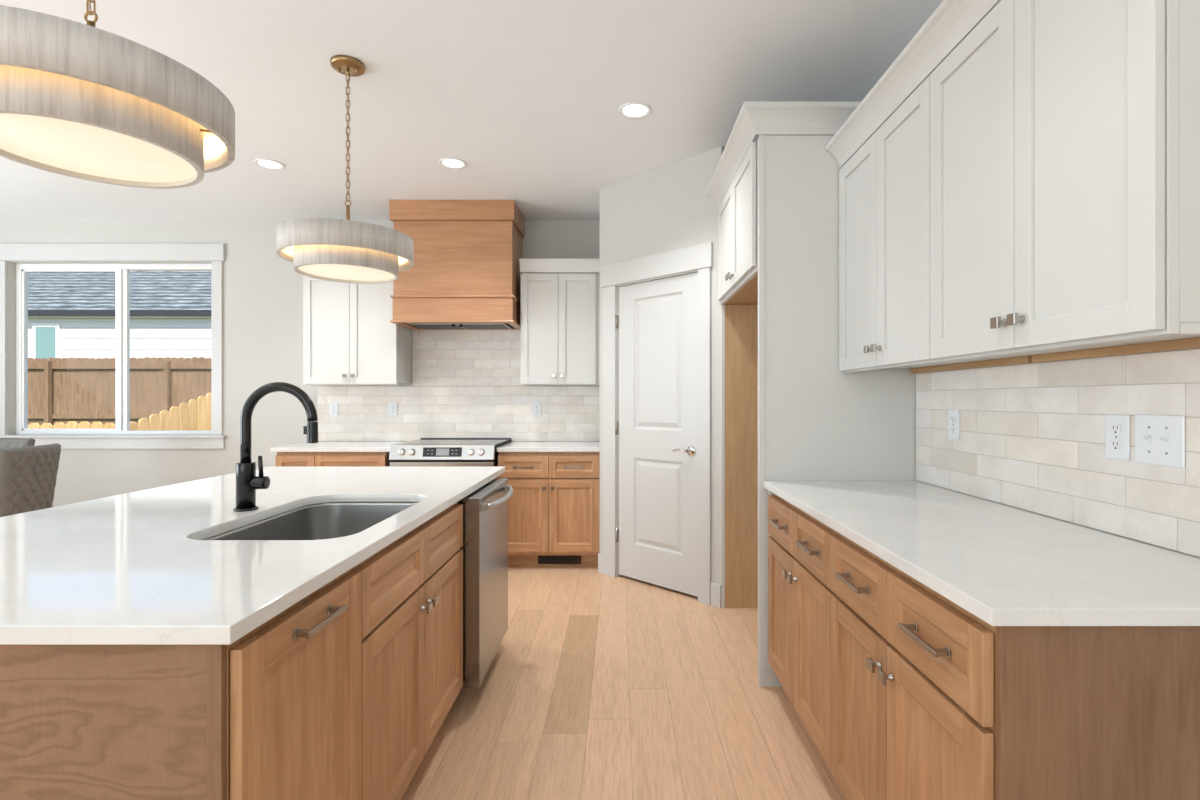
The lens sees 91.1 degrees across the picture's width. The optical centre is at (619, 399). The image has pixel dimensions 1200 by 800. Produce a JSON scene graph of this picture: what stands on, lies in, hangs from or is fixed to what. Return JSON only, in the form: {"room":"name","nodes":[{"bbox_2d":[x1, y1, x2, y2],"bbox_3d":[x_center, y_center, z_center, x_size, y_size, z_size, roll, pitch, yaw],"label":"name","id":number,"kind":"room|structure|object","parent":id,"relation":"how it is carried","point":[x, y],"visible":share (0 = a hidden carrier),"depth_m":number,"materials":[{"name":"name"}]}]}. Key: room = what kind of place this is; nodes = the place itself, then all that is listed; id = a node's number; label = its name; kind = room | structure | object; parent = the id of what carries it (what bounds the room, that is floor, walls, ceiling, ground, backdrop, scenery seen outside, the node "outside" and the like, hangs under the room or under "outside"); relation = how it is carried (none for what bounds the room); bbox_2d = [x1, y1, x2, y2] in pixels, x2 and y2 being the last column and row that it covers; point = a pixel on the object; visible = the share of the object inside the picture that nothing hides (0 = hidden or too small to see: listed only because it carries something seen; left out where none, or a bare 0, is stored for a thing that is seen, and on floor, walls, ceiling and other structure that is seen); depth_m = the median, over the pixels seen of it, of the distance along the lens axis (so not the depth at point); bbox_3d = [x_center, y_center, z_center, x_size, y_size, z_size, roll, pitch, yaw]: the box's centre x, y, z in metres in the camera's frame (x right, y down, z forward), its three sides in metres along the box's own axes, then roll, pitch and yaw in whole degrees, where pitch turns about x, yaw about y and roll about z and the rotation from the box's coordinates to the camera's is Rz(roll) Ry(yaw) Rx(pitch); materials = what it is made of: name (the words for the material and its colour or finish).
{"room":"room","nodes":[
{"label":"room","id":0,"kind":"room"},
{"bbox_2d":[0,220,757,506],"bbox_3d":[-2.583,-0.140,5.135,8.035,2.820,0.130,0,0,0],"label":"wall","id":1,"kind":"structure","parent":0,"point":[263,291],"depth_m":5.07,"materials":[{"name":"paint"}]},
{"bbox_2d":[0,261,222,434],"bbox_3d":[-4.399,-0.413,5.061,1.952,1.566,0.019,0,0,0],"label":"trim","id":2,"kind":"structure","parent":1,"relation":"attached to","point":[216,266],"depth_m":5.05,"materials":[{"name":"paint"}]},
{"bbox_2d":[0,243,224,260],"bbox_3d":[-4.399,-1.270,5.056,1.992,0.147,0.027,0,0,0],"label":"trim","id":3,"kind":"structure","parent":1,"relation":"attached to","point":[8,251],"depth_m":5.04,"materials":[{"name":"paint"}]},
{"bbox_2d":[16,264,210,434],"bbox_3d":[-4.397,-0.442,5.131,1.765,1.501,0.127,0,0,0],"label":"window","id":4,"kind":"structure","parent":1,"relation":"in","point":[122,271],"depth_m":5.14,"materials":[{"name":"plastic"}]},
{"bbox_2d":[0,435,226,448],"bbox_3d":[-4.400,0.361,5.048,2.020,0.118,0.045,0,0,0],"label":"trim","id":5,"kind":"structure","parent":1,"relation":"attached to","point":[66,441],"depth_m":5.05,"materials":[{"name":"paint"}]},
{"bbox_2d":[303,275,411,384],"bbox_3d":[-2.175,-0.570,4.878,0.763,0.900,0.381,0,0,0],"label":"upper cabinet","id":6,"kind":"object","parent":1,"relation":"attached to","point":[350,338],"visible":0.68,"depth_m":4.73,"materials":[{"name":"white wood"}]},
{"bbox_2d":[389,200,524,329],"bbox_3d":[-1.302,-1.066,4.804,0.967,0.966,0.512,0,0,0],"label":"range hood","id":7,"kind":"object","parent":1,"relation":"attached to","point":[465,273],"visible":0.91,"depth_m":4.58,"materials":[{"name":"brown wood"}]},
{"bbox_2d":[317,330,599,440],"bbox_3d":[-1.379,-0.137,5.066,2.453,0.986,0.008,0,0,0],"label":"tile backsplash","id":8,"kind":"structure","parent":1,"relation":"attached to","point":[466,383],"depth_m":5.06,"materials":[{"name":"tile"}]},
{"bbox_2d":[330,402,337,415],"bbox_3d":[-2.462,0.078,5.057,0.074,0.118,0.008,0,0,0],"label":"wall outlet","id":9,"kind":"object","parent":8,"relation":"attached to","point":[333,405],"visible":1,"depth_m":5.06,"materials":[{"name":"white plastic"}]},
{"bbox_2d":[389,402,396,415],"bbox_3d":[-1.954,0.078,5.057,0.074,0.118,0.008,0,0,0],"label":"wall outlet","id":10,"kind":"object","parent":8,"relation":"attached to","point":[392,405],"visible":1,"depth_m":5.06,"materials":[{"name":"white plastic"}]},
{"bbox_2d":[533,402,540,415],"bbox_3d":[-0.715,0.078,5.057,0.074,0.118,0.008,0,0,0],"label":"wall outlet","id":11,"kind":"object","parent":8,"relation":"attached to","point":[536,405],"visible":1,"depth_m":5.06,"materials":[{"name":"white plastic"}]},
{"bbox_2d":[520,273,599,384],"bbox_3d":[-0.478,-0.570,4.878,0.648,0.900,0.381,0,0,0],"label":"upper cabinet","id":12,"kind":"object","parent":1,"relation":"attached to","point":[560,312],"visible":0.98,"depth_m":4.73,"materials":[{"name":"white wood"}]},
{"bbox_2d":[519,259,599,272],"bbox_3d":[-0.478,-1.075,4.702,0.648,0.104,0.041,0,0,0],"label":"crown molding","id":13,"kind":"structure","parent":12,"relation":"attached to","point":[526,265],"depth_m":4.70,"materials":[{"name":"white wood"}]},
{"bbox_2d":[0,0,942,219],"bbox_3d":[-2.632,-1.625,0.445,8.135,0.150,9.490,0,0,0],"label":"ceiling","id":14,"kind":"structure","parent":0,"point":[529,94],"depth_m":2.89,"materials":[{"name":"paint"}]},
{"bbox_2d":[0,0,234,188],"bbox_3d":[-1.255,-1.065,1.395,0.572,0.970,0.572,0,0,0],"label":"pendant light","id":15,"kind":"object","parent":14,"relation":"hanging from","point":[78,100],"visible":1,"depth_m":1.28,"materials":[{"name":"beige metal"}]},
{"bbox_2d":[0,113,196,181],"bbox_3d":[-1.255,-0.594,1.395,0.409,0.003,0.409,0,0,0],"label":"diffuser","id":16,"kind":"object","parent":15,"relation":"attached to","point":[95,147],"depth_m":1.38,"materials":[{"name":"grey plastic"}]},
{"bbox_2d":[254,158,284,169],"bbox_3d":[-2.300,-1.546,3.860,0.176,0.006,0.176,0,0,0],"label":"recessed light","id":17,"kind":"object","parent":14,"relation":"in","point":[265,163],"visible":1,"depth_m":3.86,"materials":[{"name":"white plastic"}]},
{"bbox_2d":[276,55,413,283],"bbox_3d":[-1.255,-1.065,2.713,0.572,0.970,0.572,0,0,0],"label":"pendant light","id":18,"kind":"object","parent":14,"relation":"hanging from","point":[346,250],"visible":1,"depth_m":2.55,"materials":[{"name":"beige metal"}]},
{"bbox_2d":[298,264,394,280],"bbox_3d":[-1.255,-0.594,2.713,0.409,0.003,0.409,0,0,0],"label":"diffuser","id":19,"kind":"object","parent":18,"relation":"attached to","point":[329,272],"depth_m":2.71,"materials":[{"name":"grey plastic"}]},
{"bbox_2d":[439,158,466,168],"bbox_3d":[-1.092,-1.546,3.846,0.176,0.006,0.176,0,0,0],"label":"recessed light","id":20,"kind":"object","parent":14,"relation":"in","point":[452,163],"visible":1,"depth_m":3.85,"materials":[{"name":"white plastic"}]},
{"bbox_2d":[619,102,650,118],"bbox_3d":[0.080,-1.546,3.143,0.176,0.006,0.176,0,0,0],"label":"recessed light","id":21,"kind":"object","parent":14,"relation":"in","point":[632,110],"visible":1,"depth_m":3.14,"materials":[{"name":"white plastic"}]},
{"bbox_2d":[401,567,845,799],"bbox_3d":[-2.643,1.300,0.435,7.915,0.060,9.270,0,0,0],"label":"floor","id":22,"kind":"structure","parent":0,"point":[597,686],"depth_m":2.39,"materials":[{"name":"brown wood"}]},
{"bbox_2d":[0,438,34,448],"bbox_3d":[-4.377,0.771,3.921,0.480,1.001,0.581,0,0,4],"label":"dining chair","id":23,"kind":"object","parent":22,"relation":"on","point":[5,443],"visible":0.16,"depth_m":4.13,"materials":[{"name":"grey fabric"}]},
{"bbox_2d":[0,443,60,516],"bbox_3d":[-3.690,0.771,3.404,0.581,1.001,0.480,0,0,-16],"label":"dining chair","id":24,"kind":"object","parent":22,"relation":"on","point":[28,478],"visible":0.75,"depth_m":3.38,"materials":[{"name":"grey fabric"}]},
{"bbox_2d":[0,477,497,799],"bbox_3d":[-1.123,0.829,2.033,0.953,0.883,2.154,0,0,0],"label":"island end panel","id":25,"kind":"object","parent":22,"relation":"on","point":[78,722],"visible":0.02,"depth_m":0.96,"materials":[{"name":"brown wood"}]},
{"bbox_2d":[0,467,504,644],"bbox_3d":[-1.249,0.371,2.037,1.270,0.030,2.222,0,0,0],"label":"countertop","id":26,"kind":"structure","parent":25,"relation":"on","point":[138,567],"depth_m":1.35,"materials":[{"name":"white stone"}]},
{"bbox_2d":[233,382,317,511],"bbox_3d":[-1.113,0.149,1.905,0.268,0.414,0.070,0,0,0],"label":"faucet","id":27,"kind":"object","parent":26,"relation":"on","point":[247,482],"visible":1,"depth_m":1.89,"materials":[{"name":"black metal"}]},
{"bbox_2d":[204,502,418,539],"bbox_3d":[-0.925,0.499,1.861,0.494,0.225,0.776,0,0,0],"label":"sink","id":28,"kind":"object","parent":26,"relation":"in","point":[329,520],"visible":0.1,"depth_m":2.20,"materials":[{"name":"metal"}]},
{"bbox_2d":[226,568,360,799],"bbox_3d":[-0.919,0.829,1.196,0.657,0.883,0.454,0,0,0],"label":"base cabinet","id":29,"kind":"object","parent":22,"relation":"on","point":[293,682],"visible":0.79,"depth_m":1.16,"materials":[{"name":"brown wood"}]},
{"bbox_2d":[275,452,315,466],"bbox_3d":[-2.427,0.829,4.684,0.292,0.883,0.653,0,0,0],"label":"base cabinet","id":30,"kind":"object","parent":22,"relation":"on","point":[282,459],"visible":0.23,"depth_m":4.39,"materials":[{"name":"brown wood"}]},
{"bbox_2d":[315,452,389,466],"bbox_3d":[-1.992,0.829,4.684,0.578,0.883,0.653,0,0,0],"label":"base cabinet","id":31,"kind":"object","parent":22,"relation":"on","point":[322,459],"depth_m":4.39,"materials":[{"name":"brown wood"}]},
{"bbox_2d":[270,441,407,451],"bbox_3d":[-2.151,0.371,4.717,0.906,0.030,0.682,0,0,0],"label":"countertop","id":32,"kind":"structure","parent":31,"relation":"on","point":[321,446],"depth_m":4.41,"materials":[{"name":"white stone"}]},
{"bbox_2d":[352,503,462,799],"bbox_3d":[-0.921,0.829,1.882,0.653,0.883,0.916,0,0,0],"label":"base cabinet","id":33,"kind":"object","parent":22,"relation":"on","point":[412,587],"visible":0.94,"depth_m":1.75,"materials":[{"name":"brown wood"}]},
{"bbox_2d":[389,438,511,466],"bbox_3d":[-1.307,0.796,4.635,0.774,0.948,0.781,0,0,0],"label":"range","id":34,"kind":"object","parent":22,"relation":"on","point":[423,452],"visible":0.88,"depth_m":4.31,"materials":[{"name":"metal"}]},
{"bbox_2d":[393,439,511,447],"bbox_3d":[-1.307,0.342,4.668,0.774,0.025,0.645,0,0,0],"label":"cooktop","id":35,"kind":"object","parent":34,"relation":"in","point":[495,443],"depth_m":4.51,"materials":[{"name":"black glass"}]},
{"bbox_2d":[458,478,512,687],"bbox_3d":[-0.853,0.832,2.659,0.708,0.876,0.602,0,0,0],"label":"dishwasher","id":36,"kind":"object","parent":22,"relation":"on","point":[485,510],"visible":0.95,"depth_m":2.44,"materials":[{"name":"metal"}]},
{"bbox_2d":[498,451,599,566],"bbox_3d":[-0.533,0.829,4.684,0.760,0.883,0.653,0,0,0],"label":"base cabinet","id":37,"kind":"object","parent":22,"relation":"on","point":[554,503],"visible":0.87,"depth_m":4.40,"materials":[{"name":"brown wood"}]},
{"bbox_2d":[497,441,599,451],"bbox_3d":[-0.535,0.371,4.717,0.765,0.030,0.682,0,0,0],"label":"countertop","id":38,"kind":"structure","parent":37,"relation":"on","point":[515,446],"depth_m":4.50,"materials":[{"name":"white stone"}]},
{"bbox_2d":[538,555,580,563],"bbox_3d":[-0.460,1.218,4.478,0.330,0.065,0.014,0,0,0],"label":"floor register","id":39,"kind":"object","parent":37,"relation":"attached to","point":[542,559],"visible":1,"depth_m":4.47,"materials":[{"name":"black metal"}]},
{"bbox_2d":[541,557,576,562],"bbox_3d":[-0.463,1.217,4.473,0.274,0.046,0.005,0,0,0],"label":"grille","id":40,"kind":"object","parent":39,"relation":"attached to","point":[543,559],"depth_m":4.47,"materials":[{"name":"black metal"}]},
{"bbox_2d":[721,304,757,607],"bbox_3d":[0.967,0.344,3.598,0.694,1.853,0.019,0,0,0],"label":"panel","id":41,"kind":"object","parent":22,"relation":"on","point":[739,323],"visible":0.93,"depth_m":3.59,"materials":[{"name":"brown wood"}]},
{"bbox_2d":[768,493,837,770],"bbox_3d":[0.940,0.829,2.181,0.653,0.883,0.759,0,0,0],"label":"base cabinet","id":42,"kind":"object","parent":22,"relation":"on","point":[799,544],"visible":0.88,"depth_m":2.10,"materials":[{"name":"brown wood"}]},
{"bbox_2d":[758,135,916,686],"bbox_3d":[0.965,0.049,2.620,0.698,2.442,0.040,0,0,0],"label":"panel","id":43,"kind":"object","parent":22,"relation":"on","point":[818,421],"visible":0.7,"depth_m":2.60,"materials":[{"name":"white wood"}]},
{"bbox_2d":[831,533,995,799],"bbox_3d":[0.940,0.829,1.421,0.653,0.883,0.759,0,0,0],"label":"base cabinet","id":44,"kind":"object","parent":22,"relation":"on","point":[913,671],"visible":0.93,"depth_m":1.34,"materials":[{"name":"brown wood"}]},
{"bbox_2d":[764,481,1199,625],"bbox_3d":[0.969,0.371,1.800,0.670,0.030,1.597,0,0,0],"label":"countertop","id":45,"kind":"structure","parent":44,"relation":"on","point":[1004,565],"depth_m":1.33,"materials":[{"name":"white stone"}]},
{"bbox_2d":[996,626,1199,799],"bbox_3d":[0.984,0.829,1.034,0.636,0.883,0.012,0,0,0],"label":"end panel","id":46,"kind":"object","parent":22,"relation":"on","point":[1083,712],"visible":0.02,"depth_m":1.03,"materials":[{"name":"brown wood"}]},
{"bbox_2d":[600,146,730,584],"bbox_3d":[0.270,-0.140,4.003,1.074,2.820,0.100,0,0,44],"label":"wall","id":47,"kind":"structure","parent":0,"point":[667,208],"depth_m":3.88,"materials":[{"name":"paint"}]},
{"bbox_2d":[615,272,697,596],"bbox_3d":[0.231,0.219,3.967,0.724,2.058,0.095,0,0,44],"label":"door","id":48,"kind":"structure","parent":47,"relation":"in","point":[657,320],"depth_m":3.95,"materials":[{"name":"paint"}]},
{"bbox_2d":[601,242,712,604],"bbox_3d":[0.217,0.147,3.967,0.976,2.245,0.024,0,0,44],"label":"trim","id":49,"kind":"structure","parent":47,"relation":"attached to","point":[699,257],"depth_m":3.91,"materials":[{"name":"paint"}]},
{"bbox_2d":[598,553,720,607],"bbox_3d":[0.229,1.200,3.963,1.078,0.140,0.014,0,0,44],"label":"baseboard","id":50,"kind":"structure","parent":47,"relation":"attached to","point":[715,588],"depth_m":3.62,"materials":[{"name":"paint"}]},
{"bbox_2d":[908,11,1198,557],"bbox_3d":[1.375,-0.140,0.435,0.120,2.820,9.270,0,0,0],"label":"wall","id":51,"kind":"structure","parent":0,"point":[990,11],"depth_m":1.69,"materials":[{"name":"paint"}]},
{"bbox_2d":[718,140,757,303],"bbox_3d":[0.932,-0.866,3.124,0.733,0.612,0.965,0,0,0],"label":"upper cabinet","id":52,"kind":"object","parent":51,"relation":"attached to","point":[738,209],"visible":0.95,"depth_m":3.00,"materials":[{"name":"white wood"}]},
{"bbox_2d":[706,102,887,208],"bbox_3d":[0.923,-1.230,3.094,0.779,0.112,1.122,0,0,0],"label":"crown molding","id":53,"kind":"structure","parent":52,"relation":"on","point":[754,118],"depth_m":2.59,"materials":[{"name":"white wood"}]},
{"bbox_2d":[839,76,1031,373],"bbox_3d":[1.126,-0.569,2.218,0.377,0.903,0.761,0,0,0],"label":"upper cabinet","id":54,"kind":"object","parent":51,"relation":"attached to","point":[884,187],"visible":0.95,"depth_m":2.14,"materials":[{"name":"white wood"}]},
{"bbox_2d":[916,348,1199,557],"bbox_3d":[1.311,0.119,1.815,0.008,0.472,1.569,0,0,0],"label":"tile backsplash","id":55,"kind":"structure","parent":51,"relation":"attached to","point":[1032,435],"depth_m":1.71,"materials":[{"name":"tile"}]},
{"bbox_2d":[948,409,959,439],"bbox_3d":[1.302,0.096,2.295,0.008,0.118,0.074,0,0,0],"label":"wall outlet","id":56,"kind":"object","parent":55,"relation":"attached to","point":[953,415],"visible":1,"depth_m":2.29,"materials":[{"name":"white plastic"}]},
{"bbox_2d":[950,416,955,422],"bbox_3d":[1.300,0.075,2.295,0.002,0.027,0.033,0,0,0],"label":"receptacle","id":57,"kind":"object","parent":56,"relation":"attached to","point":[952,418],"depth_m":2.29,"materials":[{"name":"white plastic"}]},
{"bbox_2d":[950,426,955,433],"bbox_3d":[1.300,0.117,2.295,0.002,0.027,0.033,0,0,0],"label":"receptacle","id":58,"kind":"object","parent":56,"relation":"attached to","point":[952,428],"depth_m":2.29,"materials":[{"name":"white plastic"}]},
{"bbox_2d":[1105,414,1129,460],"bbox_3d":[1.302,0.097,1.541,0.008,0.118,0.074,0,0,0],"label":"wall outlet","id":59,"kind":"object","parent":55,"relation":"attached to","point":[1117,427],"visible":1,"depth_m":1.53,"materials":[{"name":"white plastic"}]},
{"bbox_2d":[1110,424,1121,433],"bbox_3d":[1.300,0.076,1.541,0.002,0.027,0.033,0,0,0],"label":"receptacle","id":60,"kind":"object","parent":59,"relation":"attached to","point":[1114,428],"depth_m":1.54,"materials":[{"name":"white plastic"}]},
{"bbox_2d":[1110,440,1121,449],"bbox_3d":[1.300,0.118,1.541,0.002,0.027,0.033,0,0,0],"label":"receptacle","id":61,"kind":"object","parent":59,"relation":"attached to","point":[1114,444],"depth_m":1.54,"materials":[{"name":"white plastic"}]},
{"bbox_2d":[1135,414,1184,467],"bbox_3d":[1.296,0.097,1.422,0.020,0.122,0.130,0,0,0],"label":"light switch","id":62,"kind":"object","parent":55,"relation":"attached to","point":[1159,439],"visible":1,"depth_m":1.42,"materials":[{"name":"white plastic"}]},
{"bbox_2d":[930,0,1199,362],"bbox_3d":[1.126,-0.569,1.450,0.377,0.903,0.774,0,0,0],"label":"upper cabinet","id":63,"kind":"object","parent":51,"relation":"attached to","point":[1065,134],"visible":1,"depth_m":1.30,"materials":[{"name":"white wood"}]},
{"bbox_2d":[826,0,1000,167],"bbox_3d":[1.111,-1.073,1.795,0.404,0.100,1.606,0,0,0],"label":"crown molding","id":64,"kind":"structure","parent":63,"relation":"attached to","point":[952,21],"depth_m":1.91,"materials":[{"name":"white wood"}]},
{"label":"outside","id":65,"kind":"structure","parent":0,"visible":0},
{"bbox_3d":[-10.000,1.445,22.685,60.000,0.250,34.630,0,0,0],"label":"ground","id":66,"kind":"structure","parent":65,"visible":0},
{"bbox_2d":[28,271,210,358],"bbox_3d":[-13.500,-2.220,22.340,21.600,7.080,13.120,0,0,0],"label":"house","id":67,"kind":"structure","parent":66,"relation":"on","point":[71,314],"depth_m":16.01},
{"bbox_2d":[28,357,210,425],"bbox_3d":[-9.961,0.214,12.144,10.078,2.212,0.148,0,0,0],"label":"wooden fence","id":68,"kind":"object","parent":66,"relation":"on","point":[64,390],"visible":0.31,"depth_m":12.20,"materials":[{"name":"brown wood"}]},
{"bbox_2d":[28,393,210,429],"bbox_3d":[-6.235,0.591,7.298,1.673,1.458,1.395,0,0,0],"label":"picket fence","id":69,"kind":"object","parent":66,"relation":"on","point":[196,415],"visible":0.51,"depth_m":7.22,"materials":[{"name":"beige wood"}]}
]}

